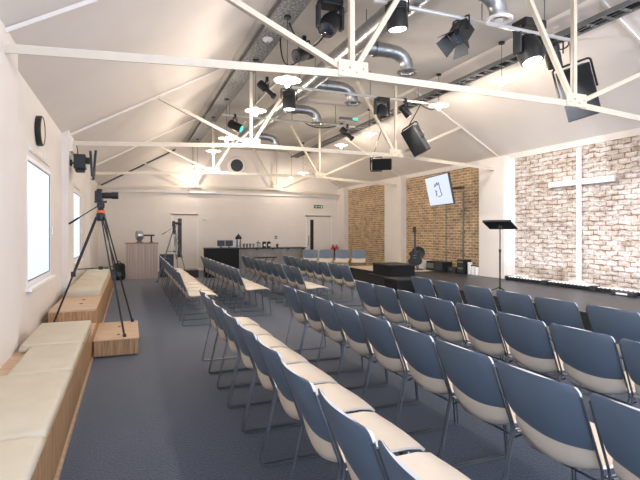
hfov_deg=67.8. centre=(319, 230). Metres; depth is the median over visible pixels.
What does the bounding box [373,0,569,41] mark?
bar
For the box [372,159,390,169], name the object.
grille
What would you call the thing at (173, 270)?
chair
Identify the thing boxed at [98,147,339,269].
wall
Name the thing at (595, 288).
batten
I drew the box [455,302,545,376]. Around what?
chair
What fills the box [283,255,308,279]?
chair
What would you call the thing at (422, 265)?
tub
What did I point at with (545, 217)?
wall
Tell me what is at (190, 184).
roof truss
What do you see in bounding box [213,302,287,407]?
chair
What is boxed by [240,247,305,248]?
countertop
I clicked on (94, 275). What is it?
bench cushion
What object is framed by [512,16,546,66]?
light
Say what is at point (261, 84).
stage light
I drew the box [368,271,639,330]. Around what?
stage platform
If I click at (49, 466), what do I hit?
window bench
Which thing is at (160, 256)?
chair
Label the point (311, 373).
chair
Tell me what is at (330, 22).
light
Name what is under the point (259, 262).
chair
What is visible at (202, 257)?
chair
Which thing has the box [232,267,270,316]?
chair
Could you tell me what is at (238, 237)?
urn
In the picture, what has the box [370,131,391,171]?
speaker
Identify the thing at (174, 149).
trim
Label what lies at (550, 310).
chair
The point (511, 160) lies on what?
trim
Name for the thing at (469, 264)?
tub
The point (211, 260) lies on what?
chair
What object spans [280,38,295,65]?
cable
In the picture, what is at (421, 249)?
pad
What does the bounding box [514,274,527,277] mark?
box
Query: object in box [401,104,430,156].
speaker
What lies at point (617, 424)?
chair
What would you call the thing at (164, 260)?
chair
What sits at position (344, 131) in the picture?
stage light
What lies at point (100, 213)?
camera tripod
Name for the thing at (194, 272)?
platform
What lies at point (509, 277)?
batten
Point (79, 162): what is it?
stage light
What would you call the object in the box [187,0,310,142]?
cable tray
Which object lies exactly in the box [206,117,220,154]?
pendant lamp
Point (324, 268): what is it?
chair
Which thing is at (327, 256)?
chair
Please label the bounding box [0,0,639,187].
ceiling
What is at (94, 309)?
window bench
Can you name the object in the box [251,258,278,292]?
chair
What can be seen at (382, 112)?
light
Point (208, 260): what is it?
chair
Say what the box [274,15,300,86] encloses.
pendant lamp
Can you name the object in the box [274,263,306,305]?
chair
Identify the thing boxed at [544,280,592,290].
batten
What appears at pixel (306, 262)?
chair
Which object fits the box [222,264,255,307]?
chair
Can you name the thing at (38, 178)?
window
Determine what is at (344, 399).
chair
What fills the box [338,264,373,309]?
chair
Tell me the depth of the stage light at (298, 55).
7.23 m
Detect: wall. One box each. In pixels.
[0,19,97,367]
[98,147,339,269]
[345,128,639,290]
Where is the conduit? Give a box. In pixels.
[461,192,464,258]
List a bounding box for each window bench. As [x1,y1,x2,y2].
[0,326,92,479]
[48,272,112,329]
[91,323,95,358]
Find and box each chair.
[159,255,182,287]
[160,256,185,290]
[161,257,188,292]
[162,259,188,295]
[164,260,193,298]
[166,261,196,301]
[167,263,199,305]
[169,264,203,309]
[171,266,207,314]
[174,268,212,319]
[176,271,217,325]
[199,288,259,372]
[200,256,225,288]
[204,257,230,290]
[205,294,271,387]
[206,258,234,293]
[210,259,239,296]
[213,260,243,299]
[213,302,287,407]
[218,262,249,303]
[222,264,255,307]
[225,310,309,431]
[227,265,262,311]
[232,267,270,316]
[239,321,337,463]
[241,255,266,285]
[246,256,272,289]
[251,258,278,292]
[256,259,279,295]
[257,336,374,479]
[261,260,291,298]
[268,261,288,299]
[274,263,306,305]
[279,357,424,479]
[282,284,341,360]
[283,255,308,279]
[283,265,317,306]
[289,256,306,288]
[290,266,328,299]
[295,258,323,292]
[296,289,361,372]
[301,249,317,274]
[302,259,332,295]
[310,260,341,298]
[313,295,386,388]
[317,388,470,479]
[318,261,351,301]
[319,250,333,263]
[328,263,363,305]
[333,302,416,410]
[334,250,349,265]
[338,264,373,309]
[350,250,365,265]
[355,280,411,331]
[358,311,455,433]
[373,284,437,352]
[377,440,421,479]
[392,323,506,466]
[397,289,465,345]
[411,276,444,340]
[423,295,500,360]
[434,280,475,348]
[435,338,573,479]
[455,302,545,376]
[462,285,515,361]
[495,360,617,479]
[496,290,564,375]
[496,311,566,381]
[534,296,590,393]
[549,323,638,404]
[585,304,639,395]
[588,393,639,479]
[618,338,639,406]
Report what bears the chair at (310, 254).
on the floor
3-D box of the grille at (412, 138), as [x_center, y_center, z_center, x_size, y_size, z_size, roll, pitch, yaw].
[1.973,-1.893,10.054,0.316,0.576,0.012,-30,-1,40]
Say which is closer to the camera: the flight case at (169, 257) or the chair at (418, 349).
the chair at (418, 349)
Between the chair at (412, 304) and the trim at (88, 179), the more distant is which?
the trim at (88, 179)
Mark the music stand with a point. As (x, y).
(491, 224)
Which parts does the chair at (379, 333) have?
backrest, frame, seat, frame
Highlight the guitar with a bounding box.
[408,227,421,264]
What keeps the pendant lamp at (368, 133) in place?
hanging from the ceiling
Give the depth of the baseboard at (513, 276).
8.74 m
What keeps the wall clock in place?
attached to the wall at (22, 312)
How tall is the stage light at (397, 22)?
0.401 m
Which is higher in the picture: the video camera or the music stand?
the video camera
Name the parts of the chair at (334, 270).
backrest, frame, seat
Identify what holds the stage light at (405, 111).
hanging from the bar at (292, 87)
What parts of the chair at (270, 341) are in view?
backrest, frame, frame, seat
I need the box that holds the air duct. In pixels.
[234,0,513,144]
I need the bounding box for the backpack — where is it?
[114,261,124,279]
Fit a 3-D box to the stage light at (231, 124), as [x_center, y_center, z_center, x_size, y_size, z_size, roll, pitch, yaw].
[-1.945,-2.471,10.957,0.372,0.438,0.272,0,0,-7]
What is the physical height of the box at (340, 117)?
0.070 m
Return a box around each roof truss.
[5,0,639,120]
[70,69,498,170]
[96,119,399,186]
[100,147,342,195]
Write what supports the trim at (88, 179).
attached to the wall at (22, 312)
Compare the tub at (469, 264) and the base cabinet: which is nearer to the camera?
the tub at (469, 264)
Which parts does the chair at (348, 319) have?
backrest, frame, seat, frame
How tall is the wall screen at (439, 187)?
0.739 m
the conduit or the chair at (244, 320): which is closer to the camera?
the chair at (244, 320)
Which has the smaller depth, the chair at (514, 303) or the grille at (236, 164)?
the chair at (514, 303)
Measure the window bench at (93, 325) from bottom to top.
0.300 m
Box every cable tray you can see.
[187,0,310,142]
[292,0,639,157]
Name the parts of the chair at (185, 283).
frame, seat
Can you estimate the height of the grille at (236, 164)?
0.467 m
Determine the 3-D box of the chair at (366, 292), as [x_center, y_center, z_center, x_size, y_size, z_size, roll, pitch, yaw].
[0.800,1.044,6.058,0.621,0.825,0.501,0,0,-22]
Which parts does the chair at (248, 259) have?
backrest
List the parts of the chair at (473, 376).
backrest, frame, seat, frame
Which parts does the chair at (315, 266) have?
backrest, seat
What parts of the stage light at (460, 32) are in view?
barn door, barn door, barn door, barn door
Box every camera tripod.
[53,201,133,336]
[156,225,185,281]
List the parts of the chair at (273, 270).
backrest, seat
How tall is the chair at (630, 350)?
0.825 m
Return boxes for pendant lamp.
[192,139,198,168]
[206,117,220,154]
[218,99,233,142]
[245,59,265,115]
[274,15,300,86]
[335,123,347,147]
[362,109,376,136]
[429,73,447,109]
[490,41,513,85]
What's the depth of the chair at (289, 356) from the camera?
3.62 m
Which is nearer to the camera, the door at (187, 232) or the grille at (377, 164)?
the grille at (377, 164)
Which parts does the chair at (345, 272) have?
backrest, frame, frame, seat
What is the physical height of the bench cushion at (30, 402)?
0.070 m
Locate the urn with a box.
[235,234,241,247]
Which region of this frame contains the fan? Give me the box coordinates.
[227,157,244,171]
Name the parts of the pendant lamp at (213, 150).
lamp shade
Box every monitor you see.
[217,240,224,247]
[225,240,232,246]
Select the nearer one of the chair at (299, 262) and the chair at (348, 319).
the chair at (348, 319)
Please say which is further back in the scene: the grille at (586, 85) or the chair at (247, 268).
the chair at (247, 268)
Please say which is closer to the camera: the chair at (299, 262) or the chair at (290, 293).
the chair at (290, 293)
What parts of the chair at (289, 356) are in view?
backrest, frame, frame, seat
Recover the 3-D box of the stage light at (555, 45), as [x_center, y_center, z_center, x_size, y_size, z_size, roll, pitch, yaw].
[3.214,-2.456,6.559,0.313,0.468,0.260,0,0,-22]
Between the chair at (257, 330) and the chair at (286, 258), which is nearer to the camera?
the chair at (257, 330)
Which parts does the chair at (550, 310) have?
frame, backrest, frame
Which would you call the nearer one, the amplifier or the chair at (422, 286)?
the chair at (422, 286)
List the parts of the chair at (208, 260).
backrest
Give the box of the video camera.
[95,189,118,200]
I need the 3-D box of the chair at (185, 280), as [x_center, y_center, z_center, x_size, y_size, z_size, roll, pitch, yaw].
[-2.726,1.044,9.486,0.621,0.825,0.501,0,0,-22]
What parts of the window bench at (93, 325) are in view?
panel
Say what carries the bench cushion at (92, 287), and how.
on the window bench at (94, 309)
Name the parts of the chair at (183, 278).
seat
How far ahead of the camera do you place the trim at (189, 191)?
17.71 m
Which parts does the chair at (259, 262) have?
backrest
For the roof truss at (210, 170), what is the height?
1.732 m
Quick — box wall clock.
[34,115,45,145]
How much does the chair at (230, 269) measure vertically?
0.825 m
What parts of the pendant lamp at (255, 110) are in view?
lamp shade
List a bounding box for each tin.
[467,262,472,273]
[471,265,475,274]
[474,267,478,274]
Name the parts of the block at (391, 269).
lid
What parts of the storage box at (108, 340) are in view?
lid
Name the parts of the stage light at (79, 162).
barn door, barn door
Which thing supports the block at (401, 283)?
on the floor
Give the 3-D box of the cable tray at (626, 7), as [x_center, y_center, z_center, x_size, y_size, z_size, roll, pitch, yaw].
[1.652,-2.870,11.857,0.260,0.060,14.401,0,0,-22]
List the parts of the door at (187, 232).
glass panel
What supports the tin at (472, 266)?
on the stage platform at (581, 297)
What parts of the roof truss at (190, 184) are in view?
gusset plate, gusset plate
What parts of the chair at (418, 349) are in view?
backrest, frame, seat, frame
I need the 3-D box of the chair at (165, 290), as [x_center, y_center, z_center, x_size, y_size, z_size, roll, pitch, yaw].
[-3.476,1.044,11.405,0.621,0.825,0.501,0,0,-22]
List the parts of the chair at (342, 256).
seat, backrest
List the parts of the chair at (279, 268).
backrest, seat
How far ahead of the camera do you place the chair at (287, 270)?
8.90 m
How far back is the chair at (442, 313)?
4.50 m
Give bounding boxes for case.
[159,254,173,276]
[448,267,456,272]
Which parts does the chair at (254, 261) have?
backrest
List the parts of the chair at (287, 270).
backrest, seat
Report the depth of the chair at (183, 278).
10.02 m
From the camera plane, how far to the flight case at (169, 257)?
15.04 m
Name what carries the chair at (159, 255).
on the floor
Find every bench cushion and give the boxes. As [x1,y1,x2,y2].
[0,369,71,440]
[0,436,44,479]
[6,342,82,375]
[19,320,90,353]
[66,279,104,296]
[78,272,108,282]
[85,267,109,272]
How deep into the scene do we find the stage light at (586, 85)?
7.01 m
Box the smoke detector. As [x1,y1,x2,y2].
[262,37,272,42]
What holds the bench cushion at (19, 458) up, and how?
on the window bench at (49, 466)
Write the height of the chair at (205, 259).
0.825 m
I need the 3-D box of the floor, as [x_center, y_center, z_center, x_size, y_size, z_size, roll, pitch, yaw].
[0.382,1.510,8.713,10.030,0.100,20.900,0,0,-22]
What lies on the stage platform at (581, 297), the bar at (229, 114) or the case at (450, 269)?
the case at (450, 269)
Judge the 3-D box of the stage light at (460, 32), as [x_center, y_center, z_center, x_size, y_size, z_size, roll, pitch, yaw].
[1.704,-2.437,5.941,0.444,0.505,0.371,0,0,-32]
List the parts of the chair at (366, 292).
backrest, frame, seat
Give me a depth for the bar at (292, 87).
9.20 m
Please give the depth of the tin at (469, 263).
12.04 m
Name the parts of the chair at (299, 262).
backrest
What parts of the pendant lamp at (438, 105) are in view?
lamp shade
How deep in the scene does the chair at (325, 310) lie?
4.50 m
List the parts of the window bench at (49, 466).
panel, panel, panel, panel, panel, panel, panel, panel, panel, panel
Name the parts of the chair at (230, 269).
backrest, seat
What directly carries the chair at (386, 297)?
on the floor
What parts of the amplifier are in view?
control panel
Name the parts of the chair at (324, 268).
backrest, seat, frame, frame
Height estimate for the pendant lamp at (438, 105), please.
0.725 m
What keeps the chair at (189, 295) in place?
on the floor
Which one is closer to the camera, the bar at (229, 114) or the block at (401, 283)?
the block at (401, 283)
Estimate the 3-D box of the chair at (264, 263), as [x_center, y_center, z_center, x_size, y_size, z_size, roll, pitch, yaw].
[-0.956,1.044,10.450,0.621,0.825,0.501,0,0,-22]
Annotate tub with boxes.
[417,259,428,268]
[468,263,471,273]
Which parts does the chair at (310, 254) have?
backrest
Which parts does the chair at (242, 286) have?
backrest, frame, seat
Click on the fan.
(235, 164)
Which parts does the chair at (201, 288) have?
frame, seat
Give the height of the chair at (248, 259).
0.825 m
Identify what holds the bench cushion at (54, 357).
on the window bench at (49, 466)
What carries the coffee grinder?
on the base cabinet
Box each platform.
[183,268,198,277]
[349,266,430,281]
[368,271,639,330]
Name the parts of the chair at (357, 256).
seat, backrest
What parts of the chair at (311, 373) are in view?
backrest, frame, frame, seat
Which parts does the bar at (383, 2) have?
drop rod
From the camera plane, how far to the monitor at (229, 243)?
15.35 m
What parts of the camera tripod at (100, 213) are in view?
pan handle, crown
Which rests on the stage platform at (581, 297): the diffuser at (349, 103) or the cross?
the cross
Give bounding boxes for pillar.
[479,156,509,278]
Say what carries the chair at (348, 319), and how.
on the floor
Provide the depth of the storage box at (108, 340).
5.59 m
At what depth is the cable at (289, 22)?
6.99 m
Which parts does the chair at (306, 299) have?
backrest, seat, frame, frame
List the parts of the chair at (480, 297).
backrest, frame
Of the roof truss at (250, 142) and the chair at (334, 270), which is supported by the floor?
the chair at (334, 270)
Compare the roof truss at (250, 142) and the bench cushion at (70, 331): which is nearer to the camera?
the bench cushion at (70, 331)
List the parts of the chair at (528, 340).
frame, backrest, seat, frame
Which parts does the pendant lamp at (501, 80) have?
lamp shade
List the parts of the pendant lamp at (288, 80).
lamp shade, bulb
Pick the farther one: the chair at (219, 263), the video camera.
the chair at (219, 263)
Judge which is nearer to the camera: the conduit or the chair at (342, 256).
the conduit
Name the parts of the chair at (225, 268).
backrest, frame, seat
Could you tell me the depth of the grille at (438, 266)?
12.93 m
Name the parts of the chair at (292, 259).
backrest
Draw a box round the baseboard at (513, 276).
[513,276,639,291]
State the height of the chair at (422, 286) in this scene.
0.825 m
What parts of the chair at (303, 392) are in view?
frame, backrest, frame, seat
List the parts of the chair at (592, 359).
frame, backrest, seat, frame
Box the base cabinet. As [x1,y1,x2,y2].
[125,242,158,278]
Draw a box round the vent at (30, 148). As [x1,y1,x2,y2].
[28,144,49,166]
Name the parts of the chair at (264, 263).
backrest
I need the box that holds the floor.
[59,266,639,479]
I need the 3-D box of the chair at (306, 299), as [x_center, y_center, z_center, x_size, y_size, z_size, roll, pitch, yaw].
[0.086,1.044,5.124,0.621,0.825,0.501,0,0,-22]
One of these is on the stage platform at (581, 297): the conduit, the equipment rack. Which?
the equipment rack
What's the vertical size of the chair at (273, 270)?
0.825 m
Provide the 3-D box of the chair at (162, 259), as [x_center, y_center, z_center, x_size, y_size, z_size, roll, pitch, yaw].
[-3.298,1.044,10.920,0.621,0.825,0.501,0,0,-22]
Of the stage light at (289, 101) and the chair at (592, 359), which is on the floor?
the chair at (592, 359)
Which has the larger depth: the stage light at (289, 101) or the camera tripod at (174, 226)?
the camera tripod at (174, 226)
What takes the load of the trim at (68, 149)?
attached to the wall at (22, 312)
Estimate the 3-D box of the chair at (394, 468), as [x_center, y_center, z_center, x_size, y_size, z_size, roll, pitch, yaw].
[0.522,1.044,1.359,0.621,0.825,0.501,0,0,-21]
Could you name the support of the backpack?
on the floor
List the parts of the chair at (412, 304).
backrest, frame, seat, frame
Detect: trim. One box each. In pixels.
[62,130,75,297]
[85,165,93,271]
[101,149,174,185]
[103,189,337,197]
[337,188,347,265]
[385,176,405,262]
[509,158,514,276]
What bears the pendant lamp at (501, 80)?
hanging from the ceiling
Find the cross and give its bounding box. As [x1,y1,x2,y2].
[549,148,615,285]
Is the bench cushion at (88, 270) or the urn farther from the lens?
the urn
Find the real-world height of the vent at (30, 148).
0.070 m
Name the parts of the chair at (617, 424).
frame, seat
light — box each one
[70,146,96,179]
[227,114,243,132]
[257,76,276,98]
[280,85,296,110]
[292,35,314,62]
[316,0,343,37]
[339,124,354,140]
[374,96,389,119]
[385,0,408,32]
[399,98,411,117]
[436,14,474,59]
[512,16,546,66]
[543,38,563,69]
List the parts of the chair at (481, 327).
frame, backrest, seat, frame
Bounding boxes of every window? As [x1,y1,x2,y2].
[25,144,55,291]
[74,183,83,264]
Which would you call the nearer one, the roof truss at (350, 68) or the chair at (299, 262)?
the roof truss at (350, 68)
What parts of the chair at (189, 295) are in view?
backrest, frame, seat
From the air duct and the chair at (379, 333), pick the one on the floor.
the chair at (379, 333)
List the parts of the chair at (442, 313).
frame, backrest, seat, frame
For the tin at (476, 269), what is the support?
on the stage platform at (581, 297)
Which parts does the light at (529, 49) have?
yoke arm, yoke arm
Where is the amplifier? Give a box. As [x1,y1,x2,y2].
[426,260,451,271]
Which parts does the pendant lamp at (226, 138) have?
lamp shade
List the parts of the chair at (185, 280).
frame, seat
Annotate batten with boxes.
[505,275,543,284]
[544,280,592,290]
[593,286,639,295]
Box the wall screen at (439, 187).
[425,172,464,206]
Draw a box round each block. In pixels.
[372,262,414,276]
[384,277,413,299]
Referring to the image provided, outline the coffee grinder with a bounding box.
[135,231,143,242]
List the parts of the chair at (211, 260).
backrest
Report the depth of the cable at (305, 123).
11.79 m
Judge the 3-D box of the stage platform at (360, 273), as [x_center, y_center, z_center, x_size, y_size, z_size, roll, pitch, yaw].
[2.201,1.280,14.015,1.920,0.360,2.400,0,0,-22]
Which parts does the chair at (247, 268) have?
backrest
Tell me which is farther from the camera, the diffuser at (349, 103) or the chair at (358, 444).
the diffuser at (349, 103)
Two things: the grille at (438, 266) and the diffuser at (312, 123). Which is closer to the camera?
the diffuser at (312, 123)
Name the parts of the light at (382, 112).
yoke arm, yoke arm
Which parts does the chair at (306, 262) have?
backrest, seat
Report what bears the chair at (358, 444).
on the floor
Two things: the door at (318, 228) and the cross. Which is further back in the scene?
the door at (318, 228)
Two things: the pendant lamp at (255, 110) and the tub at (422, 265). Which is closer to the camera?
the pendant lamp at (255, 110)
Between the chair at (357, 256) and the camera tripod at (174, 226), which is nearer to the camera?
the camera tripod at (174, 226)
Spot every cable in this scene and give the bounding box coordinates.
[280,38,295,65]
[288,22,323,46]
[305,123,335,127]
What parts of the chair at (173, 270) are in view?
backrest, frame, seat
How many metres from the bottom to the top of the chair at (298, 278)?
0.825 m
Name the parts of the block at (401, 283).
lid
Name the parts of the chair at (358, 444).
frame, backrest, frame, seat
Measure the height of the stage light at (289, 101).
0.478 m
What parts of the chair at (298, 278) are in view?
backrest, seat, frame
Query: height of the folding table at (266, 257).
0.762 m
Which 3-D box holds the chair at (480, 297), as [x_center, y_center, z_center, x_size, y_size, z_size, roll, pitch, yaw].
[2.048,1.044,5.578,0.621,0.825,0.501,0,0,-22]
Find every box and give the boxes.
[93,320,138,356]
[339,116,358,120]
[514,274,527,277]
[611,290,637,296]
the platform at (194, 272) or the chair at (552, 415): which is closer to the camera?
the chair at (552, 415)
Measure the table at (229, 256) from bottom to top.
0.930 m
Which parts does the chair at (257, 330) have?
backrest, frame, frame, seat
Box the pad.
[412,247,424,269]
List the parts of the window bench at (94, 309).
panel, panel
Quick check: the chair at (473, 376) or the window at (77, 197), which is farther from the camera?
the window at (77, 197)
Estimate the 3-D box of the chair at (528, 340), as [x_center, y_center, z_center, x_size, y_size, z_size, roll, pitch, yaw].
[1.753,1.044,3.682,0.621,0.825,0.501,0,0,-22]
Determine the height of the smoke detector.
0.056 m
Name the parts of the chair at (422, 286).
backrest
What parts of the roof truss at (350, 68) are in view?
gusset plate, gusset plate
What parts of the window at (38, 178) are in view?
pane, sill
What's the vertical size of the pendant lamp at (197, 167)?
1.004 m
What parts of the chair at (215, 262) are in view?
backrest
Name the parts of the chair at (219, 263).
backrest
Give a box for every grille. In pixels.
[231,159,242,171]
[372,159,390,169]
[401,126,425,156]
[435,263,441,270]
[556,63,599,121]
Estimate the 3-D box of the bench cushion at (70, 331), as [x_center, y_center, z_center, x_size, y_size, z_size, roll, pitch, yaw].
[-2.569,1.022,4.697,0.490,0.075,1.090,0,0,-22]
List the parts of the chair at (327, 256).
seat, backrest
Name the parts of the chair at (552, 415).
frame, backrest, seat, frame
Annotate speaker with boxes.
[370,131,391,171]
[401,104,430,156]
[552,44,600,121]
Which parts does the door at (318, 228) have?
glass panel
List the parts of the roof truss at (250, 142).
gusset plate, gusset plate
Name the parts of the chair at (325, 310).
backrest, seat, frame, frame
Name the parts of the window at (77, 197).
pane, frame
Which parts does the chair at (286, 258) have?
backrest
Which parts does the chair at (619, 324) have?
frame, backrest, seat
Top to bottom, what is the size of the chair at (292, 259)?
0.825 m
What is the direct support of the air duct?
hanging from the ceiling
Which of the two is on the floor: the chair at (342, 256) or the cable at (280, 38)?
the chair at (342, 256)
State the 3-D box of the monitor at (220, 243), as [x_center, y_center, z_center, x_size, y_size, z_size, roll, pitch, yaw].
[-3.174,0.415,15.261,0.240,0.230,0.100,0,0,-22]
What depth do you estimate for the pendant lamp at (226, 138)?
10.97 m
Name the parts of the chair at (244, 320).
backrest, frame, frame, seat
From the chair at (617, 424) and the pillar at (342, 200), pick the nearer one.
the chair at (617, 424)
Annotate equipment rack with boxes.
[457,259,470,273]
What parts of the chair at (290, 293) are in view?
backrest, seat, frame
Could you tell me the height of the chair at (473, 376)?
0.825 m
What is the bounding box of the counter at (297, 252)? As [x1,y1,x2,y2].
[239,247,305,274]
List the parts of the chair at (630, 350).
backrest, seat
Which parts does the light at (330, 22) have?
yoke arm, yoke arm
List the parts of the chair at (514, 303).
backrest, frame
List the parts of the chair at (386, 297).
backrest, frame, seat, frame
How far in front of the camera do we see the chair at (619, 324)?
3.94 m
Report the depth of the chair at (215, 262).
10.11 m
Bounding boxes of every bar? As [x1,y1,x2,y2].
[222,98,354,127]
[253,0,360,107]
[291,62,433,104]
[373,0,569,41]
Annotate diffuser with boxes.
[311,122,323,125]
[345,101,360,105]
[397,68,417,75]
[485,13,513,26]
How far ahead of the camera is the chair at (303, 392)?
2.21 m
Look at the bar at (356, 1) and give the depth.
8.99 m
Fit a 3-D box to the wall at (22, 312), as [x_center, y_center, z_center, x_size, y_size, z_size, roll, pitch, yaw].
[-3.978,-0.090,6.918,0.400,3.100,20.800,0,0,-22]
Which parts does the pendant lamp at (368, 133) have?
lamp shade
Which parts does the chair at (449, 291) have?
backrest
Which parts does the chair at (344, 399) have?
backrest, frame, frame, seat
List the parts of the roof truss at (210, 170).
gusset plate, gusset plate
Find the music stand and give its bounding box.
[482,220,517,290]
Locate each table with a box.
[203,247,239,277]
[250,256,276,283]
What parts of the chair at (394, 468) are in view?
frame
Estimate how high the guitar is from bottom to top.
1.088 m
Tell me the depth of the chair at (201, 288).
8.12 m
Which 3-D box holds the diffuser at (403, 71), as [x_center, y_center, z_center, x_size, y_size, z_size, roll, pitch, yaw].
[1.408,-2.560,7.668,0.330,0.040,0.330,0,0,-22]
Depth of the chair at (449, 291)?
5.97 m
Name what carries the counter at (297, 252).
on the floor
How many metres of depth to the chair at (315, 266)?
10.30 m
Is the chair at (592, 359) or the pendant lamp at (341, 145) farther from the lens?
the pendant lamp at (341, 145)
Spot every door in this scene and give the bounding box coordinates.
[171,213,197,268]
[305,215,331,262]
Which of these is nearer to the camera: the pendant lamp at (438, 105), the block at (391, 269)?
the pendant lamp at (438, 105)
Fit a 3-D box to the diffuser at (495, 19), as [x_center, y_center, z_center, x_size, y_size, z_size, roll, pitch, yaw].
[2.167,-2.560,5.764,0.330,0.040,0.330,0,0,-22]
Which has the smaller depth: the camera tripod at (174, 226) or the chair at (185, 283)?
the chair at (185, 283)

